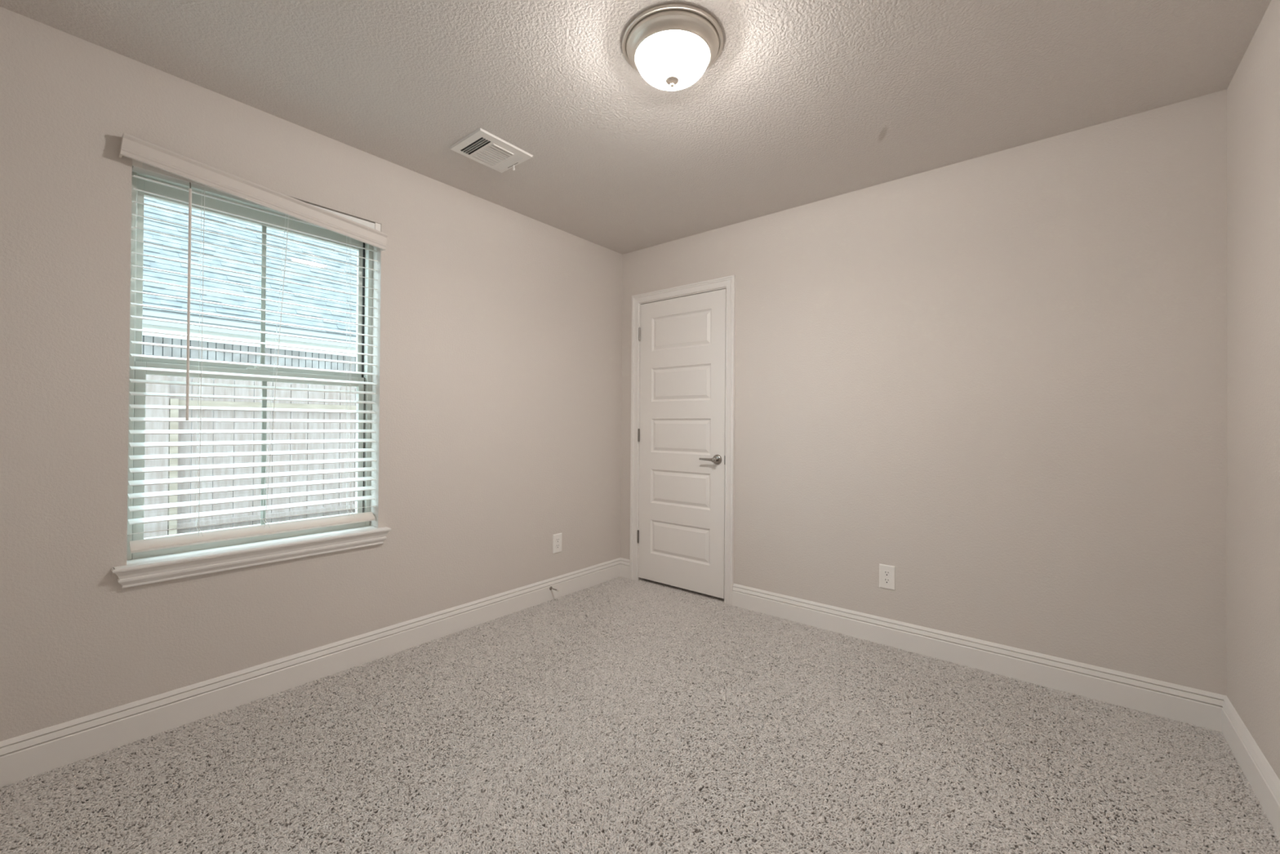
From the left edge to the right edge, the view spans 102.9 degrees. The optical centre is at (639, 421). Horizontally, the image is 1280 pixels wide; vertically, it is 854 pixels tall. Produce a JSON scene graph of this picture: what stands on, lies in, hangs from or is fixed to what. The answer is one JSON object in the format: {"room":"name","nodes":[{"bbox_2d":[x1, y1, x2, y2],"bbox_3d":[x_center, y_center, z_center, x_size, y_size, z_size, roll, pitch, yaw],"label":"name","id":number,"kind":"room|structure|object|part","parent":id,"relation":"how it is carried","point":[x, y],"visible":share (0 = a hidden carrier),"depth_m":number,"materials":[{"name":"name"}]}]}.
{"room":"empty bedroom","nodes":[
{"label":"empty bedroom","id":0,"kind":"room"},
{"bbox_2d":[0,6,622,741],"bbox_3d":[-1.420,-0.019,2.508,0.250,2.540,3.970,0,0,39],"label":"wall","id":1,"kind":"structure","parent":0,"point":[498,340],"depth_m":2.12,"materials":[{"name":"white paint"}]},
{"bbox_2d":[111,171,391,588],"bbox_3d":[-1.596,-0.191,2.199,0.218,1.564,0.952,0,0,39],"label":"window","id":2,"kind":"structure","parent":1,"relation":"in","point":[145,567],"depth_m":2.13,"materials":[{"name":"grey plastic"}]},
{"bbox_3d":[-1.659,-0.555,2.251,0.023,0.752,0.820,0,0,39],"label":"sash","id":3,"kind":"part","parent":2,"relation":"part of","materials":[{"name":"grey plastic"}]},
{"bbox_3d":[-1.639,0.129,2.227,0.028,0.704,0.820,0,0,39],"label":"sash","id":4,"kind":"part","parent":2,"relation":"part of","materials":[{"name":"grey plastic"}]},
{"bbox_3d":[-1.567,0.552,2.167,0.130,0.078,0.952,0,0,39],"label":"sill","id":5,"kind":"part","parent":2,"relation":"part of","materials":[{"name":"white paint"}]},
{"bbox_2d":[118,132,387,553],"bbox_3d":[-1.559,-0.262,2.149,0.121,1.481,0.910,0,0,39],"label":"window blind","id":6,"kind":"object","parent":2,"relation":"attached to","point":[149,159],"visible":0.97,"depth_m":2.08,"materials":[{"name":"white plastic"}]},
{"bbox_3d":[-1.736,-0.234,2.016,0.018,1.361,0.007,0,0,-6],"label":"ladder cord","id":7,"kind":"part","parent":6,"relation":"part of","materials":[{"name":"white fabric"}]},
{"bbox_3d":[-1.722,-0.235,2.004,0.002,1.360,0.006,0,0,39],"label":"lift cord","id":8,"kind":"part","parent":6,"relation":"part of","materials":[{"name":"white fabric"}]},
{"bbox_3d":[-1.702,-0.234,1.986,0.006,1.360,0.013,0,0,39],"label":"ladder cord","id":9,"kind":"part","parent":6,"relation":"part of","materials":[{"name":"white fabric"}]},
{"bbox_3d":[-1.581,0.459,2.179,0.047,0.039,0.850,0,0,39],"label":"rail","id":10,"kind":"part","parent":6,"relation":"part of","materials":[{"name":"beige plastic"}]},
{"bbox_3d":[-1.580,-0.232,2.205,0.016,1.361,0.076,0,0,39],"label":"ladder cord","id":11,"kind":"part","parent":6,"relation":"part of","materials":[{"name":"white fabric"}]},
{"bbox_3d":[-1.564,-0.232,2.197,0.002,1.360,0.075,0,0,39],"label":"lift cord","id":12,"kind":"part","parent":6,"relation":"part of","materials":[{"name":"white fabric"}]},
{"bbox_3d":[-1.546,-0.232,2.177,0.006,1.360,0.076,0,0,39],"label":"ladder cord","id":13,"kind":"part","parent":6,"relation":"part of","materials":[{"name":"white fabric"}]},
{"bbox_3d":[-1.392,-0.229,2.440,0.033,1.361,0.011,1,0,-28],"label":"ladder cord","id":14,"kind":"part","parent":6,"relation":"part of","materials":[{"name":"white fabric"}]},
{"bbox_3d":[-1.357,-0.229,2.408,0.005,1.360,0.030,0,0,43],"label":"ladder cord","id":15,"kind":"part","parent":6,"relation":"part of","materials":[{"name":"white fabric"}]},
{"bbox_2d":[0,557,620,788],"bbox_3d":[-1.332,1.085,2.410,0.014,0.148,3.750,0,0,39],"label":"baseboard","id":16,"kind":"structure","parent":1,"relation":"attached to","point":[35,753],"depth_m":2.08,"materials":[{"name":"white paint"}]},
{"bbox_2d":[549,586,559,591],"bbox_3d":[-0.550,1.082,3.292,0.078,0.023,0.023,0,0,39],"label":"door stop","id":17,"kind":"object","parent":1,"relation":"attached to","point":[550,587],"visible":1,"depth_m":3.30,"materials":[{"name":"grey metal"}]},
{"bbox_2d":[552,533,561,553],"bbox_3d":[-0.545,0.803,3.374,0.008,0.124,0.077,0,0,39],"label":"wall outlet","id":18,"kind":"object","parent":1,"relation":"attached to","point":[557,538],"visible":1,"depth_m":3.37,"materials":[{"name":"white plastic"}]},
{"bbox_2d":[0,0,1271,254],"bbox_3d":[0.011,-1.333,1.758,3.408,0.100,4.600,0,0,39],"label":"ceiling","id":19,"kind":"structure","parent":0,"point":[802,102],"depth_m":1.91,"materials":[{"name":"paint"}]},
{"bbox_2d":[448,128,533,173],"bbox_3d":[-0.704,-1.268,2.424,0.254,0.034,0.295,0,0,39],"label":"ceiling vent","id":20,"kind":"object","parent":19,"relation":"in","point":[481,146],"visible":1,"depth_m":2.41,"materials":[{"name":"white metal"}]},
{"bbox_2d":[622,3,723,87],"bbox_3d":[0.110,-1.210,1.733,0.342,0.144,0.342,0,0,39],"label":"ceiling light","id":21,"kind":"object","parent":19,"relation":"attached to","point":[671,44],"visible":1,"depth_m":1.68,"materials":[{"name":"white glass"}]},
{"bbox_2d":[0,585,1278,853],"bbox_3d":[-0.008,1.211,1.744,3.408,0.092,4.600,0,0,39],"label":"floor","id":22,"kind":"structure","parent":0,"point":[700,789],"depth_m":1.63,"materials":[{"name":"grey carpet"}]},
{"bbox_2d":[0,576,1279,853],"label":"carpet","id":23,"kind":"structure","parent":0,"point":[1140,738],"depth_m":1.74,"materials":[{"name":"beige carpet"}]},
{"bbox_2d":[620,88,1226,695],"bbox_3d":[1.079,0.002,2.949,3.058,2.540,0.120,0,0,39],"label":"wall","id":24,"kind":"structure","parent":0,"point":[997,381],"depth_m":2.37,"materials":[{"name":"white paint"}]},
{"bbox_2d":[620,557,629,577],"bbox_3d":[-0.113,1.102,3.825,0.106,0.148,0.014,0,0,39],"label":"baseboard","id":25,"kind":"structure","parent":24,"relation":"attached to","point":[624,563],"depth_m":3.82,"materials":[{"name":"white paint"}]},
{"bbox_2d":[629,275,735,604],"bbox_3d":[0.292,0.120,3.555,0.856,2.114,0.178,0,0,39],"label":"door","id":26,"kind":"structure","parent":24,"relation":"in","point":[683,337],"depth_m":3.51,"materials":[{"name":"white paint"}]},
{"bbox_3d":[0.449,0.247,3.341,0.122,0.029,0.048,0,0,39],"label":"lever","id":27,"kind":"part","parent":26,"relation":"part of","materials":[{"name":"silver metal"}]},
{"bbox_3d":[0.502,0.247,3.332,0.067,0.067,0.014,0,0,39],"label":"lever handle","id":28,"kind":"part","parent":26,"relation":"part of","materials":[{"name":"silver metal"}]},
{"bbox_2d":[879,564,895,590],"bbox_3d":[1.297,0.815,2.678,0.077,0.124,0.008,0,0,39],"label":"wall outlet","id":29,"kind":"object","parent":24,"relation":"attached to","point":[886,572],"visible":1,"depth_m":2.67,"materials":[{"name":"white plastic"}]},
{"bbox_2d":[883,577,890,583],"bbox_3d":[1.295,0.834,2.676,0.034,0.028,0.002,0,0,39],"label":"receptacle","id":30,"kind":"object","parent":29,"relation":"attached to","point":[886,580],"depth_m":2.67,"materials":[{"name":"white plastic"}]},
{"bbox_2d":[883,570,890,576],"bbox_3d":[1.296,0.795,2.676,0.034,0.028,0.002,0,0,39],"label":"receptacle","id":31,"kind":"object","parent":29,"relation":"attached to","point":[886,573],"depth_m":2.68,"materials":[{"name":"white plastic"}]},
{"bbox_2d":[732,583,1226,731],"bbox_3d":[1.402,1.106,2.585,2.094,0.148,0.014,0,0,39],"label":"baseboard","id":32,"kind":"structure","parent":24,"relation":"attached to","point":[1197,707],"depth_m":2.34,"materials":[{"name":"white paint"}]},
{"bbox_2d":[1226,0,1279,779],"bbox_3d":[1.081,-0.013,0.459,0.100,2.540,3.970,0,0,39],"label":"wall","id":33,"kind":"structure","parent":0,"point":[1253,91],"depth_m":1.65,"materials":[{"name":"white paint"}]},
{"bbox_2d":[1222,695,1279,839],"bbox_3d":[1.022,1.091,0.481,0.014,0.148,3.750,0,0,39],"label":"baseboard","id":34,"kind":"structure","parent":33,"relation":"attached to","point":[1264,782],"depth_m":1.62,"materials":[{"name":"white paint"}]},
{"label":"outside","id":35,"kind":"structure","parent":0,"visible":0},
{"bbox_3d":[-6.939,1.465,6.836,13.730,0.100,24.000,0,0,39],"label":"ground","id":36,"kind":"structure","parent":35,"visible":0},
{"bbox_2d":[142,196,356,532],"bbox_3d":[-6.277,-1.067,6.971,2.280,4.976,17.000,0,0,39],"label":"house","id":37,"kind":"structure","parent":36,"relation":"on","point":[149,237],"depth_m":7.18,"materials":[{"name":"brick"}]},
{"bbox_2d":[143,374,356,537],"bbox_3d":[-3.521,0.518,4.500,0.085,1.817,5.000,0,0,39],"label":"wooden fence","id":38,"kind":"object","parent":36,"relation":"on","point":[150,388],"visible":0.16,"depth_m":4.53,"materials":[{"name":"brown wood"}]},
{"bbox_3d":[-3.801,0.618,4.146,0.068,1.610,0.050,0,0,39],"label":"post","id":39,"kind":"part","parent":38,"relation":"part of","materials":[{"name":"white wood"}]},
{"bbox_3d":[-2.876,0.871,5.303,0.038,0.046,2.935,0,0,39],"label":"rail","id":40,"kind":"part","parent":38,"relation":"part of","materials":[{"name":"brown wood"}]},
{"bbox_3d":[-2.869,-0.142,5.308,0.038,0.046,2.935,0,0,39],"label":"rail","id":41,"kind":"part","parent":38,"relation":"part of","materials":[{"name":"white wood"}]}
]}

